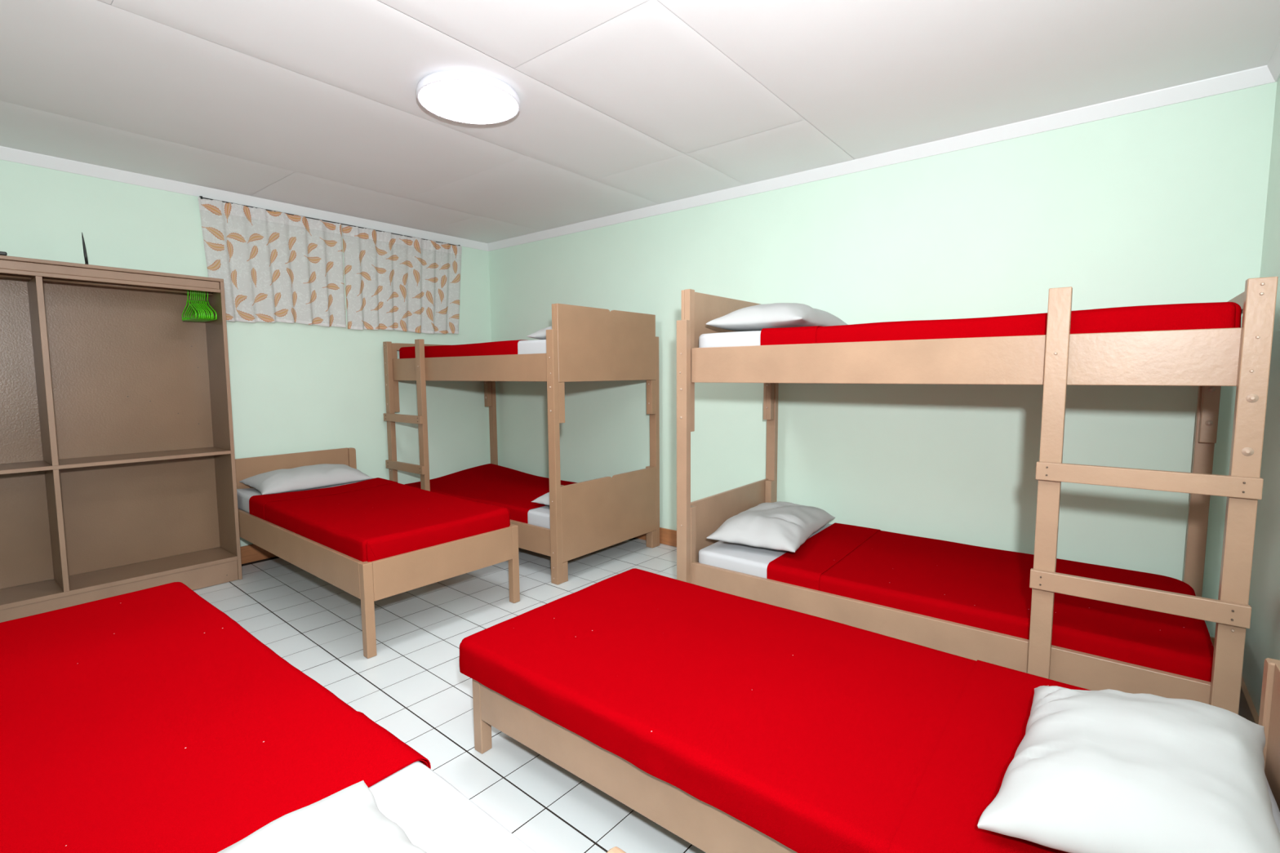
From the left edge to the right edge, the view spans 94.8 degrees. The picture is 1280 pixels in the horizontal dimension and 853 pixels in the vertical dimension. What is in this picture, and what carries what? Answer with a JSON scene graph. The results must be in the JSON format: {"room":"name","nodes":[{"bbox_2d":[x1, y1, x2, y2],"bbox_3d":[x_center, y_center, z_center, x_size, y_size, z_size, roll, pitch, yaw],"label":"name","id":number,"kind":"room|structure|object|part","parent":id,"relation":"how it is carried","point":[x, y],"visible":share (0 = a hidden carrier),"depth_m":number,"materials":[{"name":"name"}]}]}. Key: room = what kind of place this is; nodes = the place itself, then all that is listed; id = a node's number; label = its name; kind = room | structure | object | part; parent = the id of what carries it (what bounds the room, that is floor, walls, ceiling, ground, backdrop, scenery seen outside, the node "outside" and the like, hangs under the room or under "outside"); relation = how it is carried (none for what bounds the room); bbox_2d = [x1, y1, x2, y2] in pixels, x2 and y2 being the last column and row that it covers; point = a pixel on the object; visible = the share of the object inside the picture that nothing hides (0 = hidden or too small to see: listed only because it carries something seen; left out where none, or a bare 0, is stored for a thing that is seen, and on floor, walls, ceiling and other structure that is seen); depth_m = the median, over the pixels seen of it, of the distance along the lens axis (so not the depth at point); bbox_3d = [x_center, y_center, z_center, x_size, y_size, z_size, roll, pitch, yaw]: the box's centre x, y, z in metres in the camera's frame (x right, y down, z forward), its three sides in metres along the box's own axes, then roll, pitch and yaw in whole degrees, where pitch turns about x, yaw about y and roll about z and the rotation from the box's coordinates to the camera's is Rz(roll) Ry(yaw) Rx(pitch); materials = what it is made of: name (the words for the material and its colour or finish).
{"room":"dormitory room","nodes":[
{"label":"dormitory room","id":0,"kind":"room"},
{"bbox_2d":[0,159,491,589],"bbox_3d":[-2.580,-0.303,3.987,0.100,2.412,3.780,4,7,39],"label":"wall","id":1,"kind":"structure","parent":0,"point":[295,388],"depth_m":4.05,"materials":[{"name":"green paint"}]},
{"bbox_2d":[0,146,488,251],"bbox_3d":[-2.535,-1.469,3.837,0.036,0.062,3.780,4,7,39],"label":"trim","id":2,"kind":"structure","parent":1,"relation":"attached to","point":[6,153],"depth_m":3.65,"materials":[{"name":"white paint"}]},
{"bbox_2d":[240,544,277,564],"bbox_3d":[-2.527,0.842,4.057,0.016,0.116,3.780,4,7,39],"label":"baseboard","id":3,"kind":"structure","parent":1,"relation":"attached to","point":[251,553],"depth_m":3.96,"materials":[{"name":"brown wood"}]},
{"bbox_2d":[199,195,460,245],"bbox_3d":[-2.131,-1.475,4.334,0.045,0.017,1.844,4,7,39],"label":"curtain rod","id":4,"kind":"object","parent":1,"relation":"attached to","point":[201,197],"visible":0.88,"depth_m":4.17,"materials":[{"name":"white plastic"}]},
{"bbox_2d":[198,196,346,327],"bbox_3d":[-2.429,-1.064,3.965,0.042,0.745,0.860,4,7,39],"label":"curtain","id":5,"kind":"object","parent":4,"relation":"hanging from","point":[273,266],"visible":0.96,"depth_m":3.94,"materials":[{"name":"fabric"}]},
{"bbox_2d":[342,224,462,333],"bbox_3d":[-1.841,-1.129,4.692,0.041,0.758,1.010,4,7,39],"label":"curtain","id":6,"kind":"object","parent":4,"relation":"hanging from","point":[393,282],"visible":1,"depth_m":4.64,"materials":[{"name":"fabric"}]},
{"bbox_2d":[192,537,705,852],"bbox_3d":[-0.625,1.069,2.540,5.130,0.081,4.018,4,7,39],"label":"floor","id":7,"kind":"structure","parent":0,"point":[415,688],"depth_m":2.58,"materials":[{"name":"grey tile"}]},
{"bbox_2d":[0,254,242,622],"bbox_3d":[-3.057,0.080,3.050,0.325,1.816,1.538,4,6,39],"label":"wardrobe","id":8,"kind":"object","parent":7,"relation":"on","point":[117,445],"visible":1,"depth_m":3.31,"materials":[{"name":"brown paint"}]},
{"bbox_2d":[0,251,7,255],"bbox_3d":[-3.114,-0.823,2.796,0.120,0.017,0.141,4,7,39],"label":"box","id":9,"kind":"object","parent":8,"relation":"on","point":[2,253],"visible":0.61,"depth_m":2.80,"materials":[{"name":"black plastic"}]},
{"bbox_3d":[-3.294,-0.724,2.677,0.022,0.021,0.736,4,6,39],"label":"hanging rail","id":10,"kind":"part","parent":8,"relation":"part of","materials":[{"name":"brown paint"}]},
{"bbox_2d":[81,232,88,264],"bbox_3d":[-2.863,-0.927,3.115,0.055,0.172,0.130,1,5,13],"label":"antenna","id":11,"kind":"object","parent":8,"relation":"on","point":[83,242],"visible":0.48,"depth_m":3.06,"materials":[{"name":"black metal"}]},
{"bbox_2d":[0,446,227,470],"bbox_3d":[-3.056,0.198,3.059,0.316,0.019,1.502,4,6,39],"label":"shelf","id":12,"kind":"object","parent":8,"relation":"attached to","point":[105,458],"depth_m":3.24,"materials":[{"name":"brown paint"}]},
{"bbox_2d":[0,546,236,605],"bbox_3d":[-3.054,0.847,3.115,0.316,0.023,1.502,4,6,39],"label":"shelf","id":13,"kind":"object","parent":8,"relation":"attached to","point":[125,575],"depth_m":3.26,"materials":[{"name":"brown paint"}]},
{"bbox_3d":[-2.817,-0.776,3.269,0.022,0.021,0.744,4,6,39],"label":"hanging rail","id":14,"kind":"part","parent":8,"relation":"part of","materials":[{"name":"brown paint"}]},
{"bbox_2d":[182,289,196,320],"bbox_3d":[-2.662,-0.719,3.469,0.280,0.183,0.005,4,7,39],"label":"hanger","id":15,"kind":"object","parent":8,"relation":"hanging from","point":[195,314],"visible":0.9,"depth_m":3.46,"materials":[{"name":"green plastic"}]},
{"bbox_3d":[-2.662,-0.687,3.472,0.280,0.120,0.005,4,7,39],"label":"frame","id":16,"kind":"part","parent":15,"relation":"part of","materials":[{"name":"green plastic"}]},
{"bbox_2d":[184,290,199,321],"bbox_3d":[-2.653,-0.720,3.479,0.280,0.183,0.005,4,7,38],"label":"hanger","id":17,"kind":"object","parent":8,"relation":"hanging from","point":[198,315],"visible":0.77,"depth_m":3.47,"materials":[{"name":"green plastic"}]},
{"bbox_2d":[186,290,202,321],"bbox_3d":[-2.647,-0.721,3.487,0.280,0.183,0.005,4,7,38],"label":"hanger","id":18,"kind":"object","parent":8,"relation":"hanging from","point":[193,300],"visible":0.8,"depth_m":3.47,"materials":[{"name":"green plastic"}]},
{"bbox_3d":[-2.647,-0.689,3.490,0.280,0.120,0.005,4,7,38],"label":"frame","id":19,"kind":"part","parent":18,"relation":"part of","materials":[{"name":"green plastic"}]},
{"bbox_2d":[188,290,204,321],"bbox_3d":[-2.641,-0.721,3.495,0.280,0.183,0.005,4,7,39],"label":"hanger","id":20,"kind":"object","parent":8,"relation":"hanging from","point":[202,317],"visible":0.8,"depth_m":3.48,"materials":[{"name":"green plastic"}]},
{"bbox_3d":[-2.641,-0.690,3.498,0.280,0.120,0.005,4,7,39],"label":"frame","id":21,"kind":"part","parent":20,"relation":"part of","materials":[{"name":"green plastic"}]},
{"bbox_2d":[190,290,205,321],"bbox_3d":[-2.635,-0.722,3.502,0.280,0.183,0.005,4,7,39],"label":"hanger","id":22,"kind":"object","parent":8,"relation":"hanging from","point":[197,301],"visible":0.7,"depth_m":3.49,"materials":[{"name":"green plastic"}]},
{"bbox_3d":[-2.634,-0.691,3.505,0.280,0.120,0.005,4,7,39],"label":"frame","id":23,"kind":"part","parent":22,"relation":"part of","materials":[{"name":"green plastic"}]},
{"bbox_2d":[191,291,208,321],"bbox_3d":[-2.628,-0.723,3.510,0.280,0.183,0.005,4,7,39],"label":"hanger","id":24,"kind":"object","parent":8,"relation":"hanging from","point":[206,315],"visible":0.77,"depth_m":3.49,"materials":[{"name":"green plastic"}]},
{"bbox_2d":[195,291,209,321],"bbox_3d":[-2.622,-0.724,3.518,0.280,0.183,0.006,4,7,39],"label":"hanger","id":25,"kind":"object","parent":8,"relation":"hanging from","point":[201,301],"visible":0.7,"depth_m":3.50,"materials":[{"name":"green plastic"}]},
{"bbox_2d":[196,291,212,321],"bbox_3d":[-2.616,-0.724,3.525,0.280,0.183,0.005,4,7,38],"label":"hanger","id":26,"kind":"object","parent":8,"relation":"hanging from","point":[202,291],"visible":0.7,"depth_m":3.50,"materials":[{"name":"green plastic"}]},
{"bbox_2d":[199,291,213,322],"bbox_3d":[-2.610,-0.725,3.533,0.280,0.183,0.005,4,7,39],"label":"hanger","id":27,"kind":"object","parent":8,"relation":"hanging from","point":[204,295],"visible":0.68,"depth_m":3.51,"materials":[{"name":"green plastic"}]},
{"bbox_3d":[-2.610,-0.694,3.536,0.280,0.120,0.005,4,7,39],"label":"frame","id":28,"kind":"part","parent":27,"relation":"part of","materials":[{"name":"green plastic"}]},
{"bbox_2d":[201,291,217,322],"bbox_3d":[-2.602,-0.726,3.543,0.280,0.183,0.005,4,7,38],"label":"hanger","id":29,"kind":"object","parent":8,"relation":"hanging from","point":[207,301],"visible":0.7,"depth_m":3.52,"materials":[{"name":"green plastic"}]},
{"bbox_3d":[-2.601,-0.695,3.546,0.280,0.120,0.005,4,7,38],"label":"frame","id":30,"kind":"part","parent":29,"relation":"part of","materials":[{"name":"green plastic"}]},
{"bbox_3d":[-2.583,0.036,3.642,0.321,1.798,0.017,4,6,39],"label":"panel","id":31,"kind":"part","parent":8,"relation":"part of","materials":[{"name":"brown paint"}]},
{"bbox_2d":[235,447,519,658],"bbox_3d":[-1.673,0.590,3.502,1.927,0.710,0.845,4,7,40],"label":"bed","id":32,"kind":"object","parent":7,"relation":"on","point":[370,582],"visible":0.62,"depth_m":2.94,"materials":[{"name":"beige wood"}]},
{"bbox_3d":[-2.401,0.409,4.093,0.016,0.449,0.744,4,7,40],"label":"headboard","id":33,"kind":"part","parent":32,"relation":"part of","materials":[{"name":"beige wood"}]},
{"bbox_3d":[-1.938,0.631,3.189,1.844,0.166,0.020,4,7,40],"label":"rail","id":34,"kind":"part","parent":32,"relation":"part of","materials":[{"name":"beige wood"}]},
{"bbox_2d":[236,478,372,513],"bbox_3d":[-1.665,0.480,3.486,1.853,0.116,0.797,4,7,40],"label":"mattress","id":35,"kind":"object","parent":32,"relation":"on","point":[244,495],"visible":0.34,"depth_m":3.66,"materials":[{"name":"grey fabric"}]},
{"bbox_2d":[239,463,373,494],"bbox_3d":[-2.217,0.333,3.939,0.369,0.126,0.690,4,7,38],"label":"pillow","id":36,"kind":"object","parent":35,"relation":"on","point":[308,477],"visible":1,"depth_m":3.81,"materials":[{"name":"grey fabric"}]},
{"bbox_2d":[248,477,510,562],"bbox_3d":[-1.508,0.482,3.355,1.460,0.116,0.815,4,7,40],"label":"blanket","id":37,"kind":"object","parent":35,"relation":"on","point":[374,519],"visible":0.98,"depth_m":3.11,"materials":[{"name":"red fabric"}]},
{"bbox_3d":[-2.144,0.510,4.408,0.040,0.707,0.050,4,7,40],"label":"head post","id":38,"kind":"part","parent":32,"relation":"part of","materials":[{"name":"beige wood"}]},
{"bbox_3d":[-1.205,0.811,2.607,0.042,0.427,0.042,4,7,40],"label":"leg","id":39,"kind":"part","parent":32,"relation":"part of","materials":[{"name":"beige wood"}]},
{"bbox_3d":[-0.691,0.751,3.221,0.042,0.427,0.042,4,7,40],"label":"leg","id":40,"kind":"part","parent":32,"relation":"part of","materials":[{"name":"beige wood"}]},
{"bbox_2d":[382,303,659,585],"bbox_3d":[-0.927,0.032,4.388,1.906,1.648,1.040,4,7,39],"label":"bunk bed","id":41,"kind":"object","parent":7,"relation":"on","point":[584,344],"visible":0.78,"depth_m":3.79,"materials":[{"name":"beige wood"}]},
{"bbox_3d":[-1.940,0.094,4.601,0.058,1.499,0.040,4,7,39],"label":"post","id":42,"kind":"part","parent":41,"relation":"part of","materials":[{"name":"beige wood"}]},
{"bbox_3d":[-1.919,-0.380,4.594,0.050,0.535,0.046,4,7,39],"label":"leg","id":43,"kind":"part","parent":41,"relation":"part of","materials":[{"name":"beige wood"}]},
{"bbox_3d":[-1.651,-0.654,4.918,0.024,0.057,0.834,4,7,39],"label":"foot rail","id":44,"kind":"part","parent":41,"relation":"part of","materials":[{"name":"beige wood"}]},
{"bbox_3d":[-1.208,-0.393,4.006,1.790,0.166,0.024,4,7,39],"label":"rail","id":45,"kind":"part","parent":41,"relation":"part of","materials":[{"name":"beige wood"}]},
{"bbox_3d":[-1.368,-0.447,5.279,0.050,0.535,0.046,4,7,39],"label":"leg","id":46,"kind":"part","parent":41,"relation":"part of","materials":[{"name":"beige wood"}]},
{"bbox_3d":[-1.335,0.020,5.353,0.058,1.499,0.040,4,7,39],"label":"post","id":47,"kind":"part","parent":41,"relation":"part of","materials":[{"name":"beige wood"}]},
{"bbox_3d":[-1.201,0.662,4.103,1.790,0.164,0.024,4,7,39],"label":"rail","id":48,"kind":"part","parent":41,"relation":"part of","materials":[{"name":"beige wood"}]},
{"bbox_2d":[517,339,546,354],"bbox_3d":[-0.912,-0.537,4.334,1.749,0.116,0.862,4,7,39],"label":"mattress","id":49,"kind":"object","parent":41,"relation":"on","point":[535,346],"visible":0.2,"depth_m":3.58,"materials":[{"name":"grey fabric"}]},
{"bbox_2d":[399,339,524,358],"bbox_3d":[-1.044,-0.556,4.439,1.424,0.113,0.876,4,7,39],"label":"blanket","id":50,"kind":"object","parent":49,"relation":"on","point":[507,347],"visible":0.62,"depth_m":3.99,"materials":[{"name":"red fabric"}]},
{"bbox_2d":[526,325,551,339],"bbox_3d":[-0.366,-0.621,3.905,0.350,0.120,0.691,4,7,41],"label":"pillow","id":51,"kind":"object","parent":49,"relation":"on","point":[540,334],"visible":0.08,"depth_m":3.72,"materials":[{"name":"grey fabric"}]},
{"bbox_2d":[527,505,550,528],"bbox_3d":[-0.922,0.494,4.444,1.794,0.155,0.864,4,7,39],"label":"mattress","id":52,"kind":"object","parent":41,"relation":"on","point":[540,516],"visible":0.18,"depth_m":3.68,"materials":[{"name":"grey fabric"}]},
{"bbox_2d":[404,463,577,523],"bbox_3d":[-1.033,0.476,4.531,1.525,0.148,0.877,4,7,39],"label":"blanket","id":53,"kind":"object","parent":52,"relation":"on","point":[515,491],"visible":0.66,"depth_m":4.48,"materials":[{"name":"red fabric"}]},
{"bbox_2d":[531,492,549,505],"bbox_3d":[-0.365,0.443,3.950,0.304,0.104,0.684,4,7,41],"label":"pillow","id":54,"kind":"object","parent":52,"relation":"on","point":[544,499],"visible":0.13,"depth_m":3.77,"materials":[{"name":"grey fabric"}]},
{"bbox_3d":[-0.502,0.190,3.452,0.058,1.499,0.040,4,7,39],"label":"post","id":55,"kind":"part","parent":41,"relation":"part of","materials":[{"name":"beige wood"}]},
{"bbox_3d":[-0.475,-0.365,3.432,0.050,0.689,0.046,4,7,39],"label":"leg","id":56,"kind":"part","parent":41,"relation":"part of","materials":[{"name":"beige wood"}]},
{"bbox_3d":[-0.472,0.642,3.528,0.060,0.584,0.046,4,7,39],"label":"leg","id":57,"kind":"part","parent":41,"relation":"part of","materials":[{"name":"beige wood"}]},
{"bbox_3d":[-0.188,-0.517,3.753,0.018,0.449,0.927,4,7,39],"label":"headboard","id":58,"kind":"part","parent":41,"relation":"part of","materials":[{"name":"beige wood"}]},
{"bbox_3d":[-0.181,0.549,3.851,0.018,0.458,0.927,4,7,39],"label":"headboard","id":59,"kind":"part","parent":41,"relation":"part of","materials":[{"name":"beige wood"}]},
{"bbox_3d":[0.076,-0.432,4.116,0.050,0.689,0.046,4,7,39],"label":"leg","id":60,"kind":"part","parent":41,"relation":"part of","materials":[{"name":"beige wood"}]},
{"bbox_3d":[0.079,0.575,4.212,0.060,0.584,0.046,4,7,39],"label":"leg","id":61,"kind":"part","parent":41,"relation":"part of","materials":[{"name":"beige wood"}]},
{"bbox_3d":[0.104,0.117,4.203,0.058,1.499,0.040,4,7,39],"label":"post","id":62,"kind":"part","parent":41,"relation":"part of","materials":[{"name":"beige wood"}]},
{"bbox_2d":[606,846,626,852],"bbox_3d":[-1.070,0.861,1.139,2.050,0.596,0.870,4,7,39],"label":"bed","id":63,"kind":"object","parent":7,"relation":"on","point":[615,850],"visible":0.04,"depth_m":0.82,"materials":[{"name":"beige wood"}]},
{"bbox_2d":[368,760,536,852],"bbox_3d":[-1.094,0.689,1.143,2.035,0.122,0.828,4,7,39],"label":"mattress","id":64,"kind":"object","parent":63,"relation":"on","point":[435,816],"visible":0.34,"depth_m":0.97,"materials":[{"name":"grey fabric"}]},
{"bbox_2d":[0,582,431,852],"bbox_3d":[-1.278,0.667,1.289,1.576,0.124,0.845,4,7,39],"label":"blanket","id":65,"kind":"object","parent":64,"relation":"on","point":[150,720],"visible":0.96,"depth_m":1.19,"materials":[{"name":"red fabric"}]},
{"bbox_2d":[217,780,426,852],"bbox_3d":[-0.523,0.609,0.616,0.411,0.112,0.670,4,7,39],"label":"pillow","id":66,"kind":"object","parent":64,"relation":"on","point":[349,820],"visible":1,"depth_m":0.81,"materials":[{"name":"grey fabric"}]},
{"bbox_2d":[471,657,1279,852],"bbox_3d":[0.497,0.817,1.686,1.963,0.562,0.917,4,7,39],"label":"bed","id":67,"kind":"object","parent":7,"relation":"on","point":[707,828],"visible":0.23,"depth_m":1.50,"materials":[{"name":"beige wood"}]},
{"bbox_3d":[-0.525,0.949,1.959,0.042,0.263,0.042,4,7,39],"label":"leg","id":68,"kind":"part","parent":67,"relation":"part of","materials":[{"name":"beige wood"}]},
{"bbox_3d":[0.217,0.939,1.345,1.880,0.142,0.020,4,7,39],"label":"rail","id":69,"kind":"part","parent":67,"relation":"part of","materials":[{"name":"beige wood"}]},
{"bbox_3d":[1.518,0.836,1.423,0.040,0.559,0.050,4,7,39],"label":"head post","id":70,"kind":"part","parent":67,"relation":"part of","materials":[{"name":"beige wood"}]},
{"bbox_3d":[1.245,0.807,1.082,0.016,0.441,0.816,4,7,39],"label":"headboard","id":71,"kind":"part","parent":67,"relation":"part of","materials":[{"name":"beige wood"}]},
{"bbox_2d":[1265,775,1279,833],"bbox_3d":[0.447,0.775,1.693,1.956,0.110,0.922,4,7,39],"label":"mattress","id":72,"kind":"object","parent":67,"relation":"on","point":[1276,813],"visible":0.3,"depth_m":1.20,"materials":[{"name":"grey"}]},
{"bbox_2d":[458,568,1090,852],"bbox_3d":[0.419,0.766,1.716,1.901,0.110,0.945,4,7,39],"label":"blanket","id":73,"kind":"object","parent":72,"relation":"on","point":[815,734],"visible":0.79,"depth_m":1.56,"materials":[{"name":"red fabric"}]},
{"bbox_2d":[977,685,1279,852],"bbox_3d":[0.996,0.674,1.188,0.422,0.162,0.637,4,7,41],"label":"pillow","id":74,"kind":"object","parent":73,"relation":"on","point":[1108,771],"visible":1,"depth_m":1.07,"materials":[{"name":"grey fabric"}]},
{"bbox_2d":[676,276,1278,715],"bbox_3d":[1.262,0.177,2.651,1.991,1.648,1.033,4,7,39],"label":"bunk bed","id":75,"kind":"object","parent":7,"relation":"on","point":[1209,360],"visible":0.69,"depth_m":1.97,"materials":[{"name":"beige wood"}]},
{"bbox_3d":[0.215,0.236,2.896,0.058,1.499,0.040,4,7,39],"label":"post","id":76,"kind":"part","parent":75,"relation":"part of","materials":[{"name":"beige wood"}]},
{"bbox_3d":[0.235,-0.319,2.881,0.050,0.689,0.046,4,7,39],"label":"leg","id":77,"kind":"part","parent":75,"relation":"part of","materials":[{"name":"beige wood"}]},
{"bbox_3d":[0.245,0.689,2.971,0.060,0.584,0.046,4,7,39],"label":"leg","id":78,"kind":"part","parent":75,"relation":"part of","materials":[{"name":"beige wood"}]},
{"bbox_3d":[0.495,-0.471,3.219,0.018,0.447,0.919,4,7,39],"label":"headboard","id":79,"kind":"part","parent":75,"relation":"part of","materials":[{"name":"beige wood"}]},
{"bbox_3d":[0.502,0.590,3.317,0.018,0.465,0.919,4,7,39],"label":"headboard","id":80,"kind":"part","parent":75,"relation":"part of","materials":[{"name":"beige wood"}]},
{"bbox_2d":[698,330,760,347],"bbox_3d":[1.267,-0.387,2.607,1.865,0.106,0.857,4,7,39],"label":"mattress","id":81,"kind":"object","parent":75,"relation":"on","point":[752,338],"visible":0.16,"depth_m":2.74,"materials":[{"name":"grey fabric"}]},
{"bbox_2d":[706,302,848,331],"bbox_3d":[0.730,-0.549,3.009,0.481,0.145,0.740,3,7,36],"label":"pillow","id":82,"kind":"object","parent":81,"relation":"on","point":[775,315],"visible":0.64,"depth_m":2.75,"materials":[{"name":"grey fabric"}]},
{"bbox_2d":[760,302,1241,345],"bbox_3d":[1.405,-0.388,2.495,1.524,0.101,0.875,4,7,39],"label":"blanket","id":83,"kind":"object","parent":81,"relation":"on","point":[1191,316],"visible":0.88,"depth_m":2.02,"materials":[{"name":"red fabric"}]},
{"bbox_2d":[698,523,831,578],"bbox_3d":[1.281,0.668,2.698,1.883,0.100,0.857,4,7,39],"label":"mattress","id":84,"kind":"object","parent":75,"relation":"on","point":[743,558],"visible":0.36,"depth_m":2.87,"materials":[{"name":"grey fabric"}]},
{"bbox_2d":[706,501,835,552],"bbox_3d":[0.722,0.505,3.152,0.452,0.143,0.752,3,6,32],"label":"pillow","id":85,"kind":"object","parent":84,"relation":"on","point":[779,525],"visible":1,"depth_m":2.94,"materials":[{"name":"grey fabric"}]},
{"bbox_2d":[766,522,1213,682],"bbox_3d":[1.438,0.665,2.572,1.495,0.098,0.876,4,7,39],"label":"blanket","id":86,"kind":"object","parent":84,"relation":"on","point":[987,588],"visible":0.87,"depth_m":2.38,"materials":[{"name":"red fabric"}]},
{"bbox_3d":[0.781,-0.385,3.559,0.050,0.689,0.046,4,7,39],"label":"leg","id":87,"kind":"part","parent":75,"relation":"part of","materials":[{"name":"beige wood"}]},
{"bbox_3d":[0.792,0.622,3.649,0.060,0.584,0.046,4,7,39],"label":"leg","id":88,"kind":"part","parent":75,"relation":"part of","materials":[{"name":"beige wood"}]},
{"bbox_3d":[0.815,0.164,3.641,0.058,1.499,0.040,4,7,39],"label":"post","id":89,"kind":"part","parent":75,"relation":"part of","materials":[{"name":"beige wood"}]},
{"bbox_3d":[0.995,0.808,2.365,1.875,0.164,0.024,4,7,39],"label":"rail","id":90,"kind":"part","parent":75,"relation":"part of","materials":[{"name":"beige wood"}]},
{"bbox_3d":[0.988,-0.248,2.267,1.875,0.166,0.024,4,7,39],"label":"rail","id":91,"kind":"part","parent":75,"relation":"part of","materials":[{"name":"beige wood"}]},
{"bbox_3d":[2.320,0.264,2.438,0.058,1.499,0.040,4,7,39],"label":"post","id":92,"kind":"part","parent":75,"relation":"part of","materials":[{"name":"beige wood"}]},
{"bbox_3d":[2.293,-0.202,2.359,0.050,0.535,0.046,4,7,39],"label":"leg","id":93,"kind":"part","parent":75,"relation":"part of","materials":[{"name":"beige wood"}]},
{"bbox_3d":[2.023,-0.409,1.993,0.024,0.057,0.826,4,7,39],"label":"foot rail","id":94,"kind":"part","parent":75,"relation":"part of","materials":[{"name":"beige wood"}]},
{"bbox_3d":[1.719,0.337,1.693,0.058,1.499,0.040,4,7,39],"label":"post","id":95,"kind":"part","parent":75,"relation":"part of","materials":[{"name":"beige wood"}]},
{"bbox_2d":[0,0,1279,243],"bbox_3d":[-0.640,-1.421,2.315,5.095,0.104,3.980,4,7,39],"label":"ceiling","id":96,"kind":"structure","parent":0,"point":[626,105],"depth_m":2.36,"materials":[{"name":"paint"}]},
{"bbox_3d":[-1.672,-1.269,1.294,0.664,0.002,0.879,4,7,39],"label":"panel","id":97,"kind":"part","parent":96,"relation":"part of","materials":[{"name":"paint"}]},
{"bbox_3d":[-2.851,-1.406,2.874,0.749,0.002,1.879,4,7,39],"label":"panel","id":98,"kind":"part","parent":96,"relation":"part of","materials":[{"name":"paint"}]},
{"bbox_3d":[-1.835,-1.385,2.579,1.204,0.002,2.429,4,7,39],"label":"panel","id":99,"kind":"part","parent":96,"relation":"part of","materials":[{"name":"paint"}]},
{"bbox_3d":[-1.872,-1.525,4.089,0.749,0.002,1.249,4,7,39],"label":"panel","id":100,"kind":"part","parent":96,"relation":"part of","materials":[{"name":"paint"}]},
{"bbox_3d":[-0.709,-1.385,2.489,0.664,0.002,2.199,4,7,39],"label":"panel","id":101,"kind":"part","parent":96,"relation":"part of","materials":[{"name":"paint"}]},
{"bbox_2d":[416,70,519,124],"bbox_3d":[-0.709,-1.360,2.447,0.414,0.037,0.414,4,7,39],"label":"ceiling light","id":102,"kind":"object","parent":96,"relation":"in","point":[469,97],"visible":1,"depth_m":2.39,"materials":[{"name":"white plastic"}]},
{"bbox_3d":[-1.278,-1.597,4.827,0.749,0.001,0.649,4,7,39],"label":"panel","id":103,"kind":"part","parent":96,"relation":"part of","materials":[{"name":"paint"}]},
{"bbox_3d":[-0.822,-1.274,1.284,0.671,0.002,1.929,4,7,39],"label":"panel","id":104,"kind":"part","parent":96,"relation":"part of","materials":[{"name":"paint"}]},
{"bbox_3d":[-0.693,-1.524,3.996,1.204,0.002,1.219,4,7,39],"label":"panel","id":105,"kind":"part","parent":96,"relation":"part of","materials":[{"name":"paint"}]},
{"bbox_3d":[0.141,-1.390,2.480,0.671,0.002,1.149,4,7,39],"label":"panel","id":106,"kind":"part","parent":96,"relation":"part of","materials":[{"name":"paint"}]},
{"bbox_3d":[0.199,-1.495,3.615,0.664,0.002,0.699,4,7,39],"label":"panel","id":107,"kind":"part","parent":96,"relation":"part of","materials":[{"name":"paint"}]},
{"bbox_3d":[0.720,-1.460,3.198,0.671,0.002,0.699,4,7,39],"label":"panel","id":108,"kind":"part","parent":96,"relation":"part of","materials":[{"name":"paint"}]},
{"bbox_3d":[1.248,-1.358,2.042,1.602,0.002,1.849,4,7,39],"label":"panel","id":109,"kind":"part","parent":96,"relation":"part of","materials":[{"name":"paint"}]},
{"bbox_2d":[488,81,1276,637],"bbox_3d":[0.582,-0.320,3.936,5.095,2.412,0.100,4,7,39],"label":"wall","id":110,"kind":"structure","parent":0,"point":[1163,205],"depth_m":3.05,"materials":[{"name":"green paint"}]},
{"bbox_2d":[487,65,1275,251],"bbox_3d":[0.531,-1.484,3.775,4.895,0.062,0.036,4,7,39],"label":"trim","id":111,"kind":"structure","parent":110,"relation":"attached to","point":[1261,75],"depth_m":2.94,"materials":[{"name":"white paint"}]},
{"bbox_2d":[634,527,1214,646],"bbox_3d":[0.553,0.826,3.997,4.863,0.116,0.016,4,7,39],"label":"baseboard","id":112,"kind":"structure","parent":110,"relation":"attached to","point":[667,536],"depth_m":4.27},
{"bbox_2d":[1241,77,1279,715],"bbox_3d":[1.316,-0.042,0.873,0.100,2.412,3.780,4,7,39],"label":"wall","id":113,"kind":"structure","parent":0,"point":[1262,640],"depth_m":2.03,"materials":[{"name":"green paint"}]},
{"bbox_2d":[1238,676,1258,724],"bbox_3d":[1.279,1.100,1.015,0.016,0.110,3.780,4,7,39],"label":"baseboard","id":114,"kind":"structure","parent":113,"relation":"attached to","point":[1246,710],"depth_m":2.04,"materials":[{"name":"beige wood"}]},
{"bbox_2d":[1266,40,1279,81],"bbox_3d":[1.255,-1.215,0.807,0.036,0.062,3.780,4,7,39],"label":"trim","id":115,"kind":"structure","parent":113,"relation":"attached to","point":[1273,64],"depth_m":2.20,"materials":[{"name":"white paint"}]}
]}

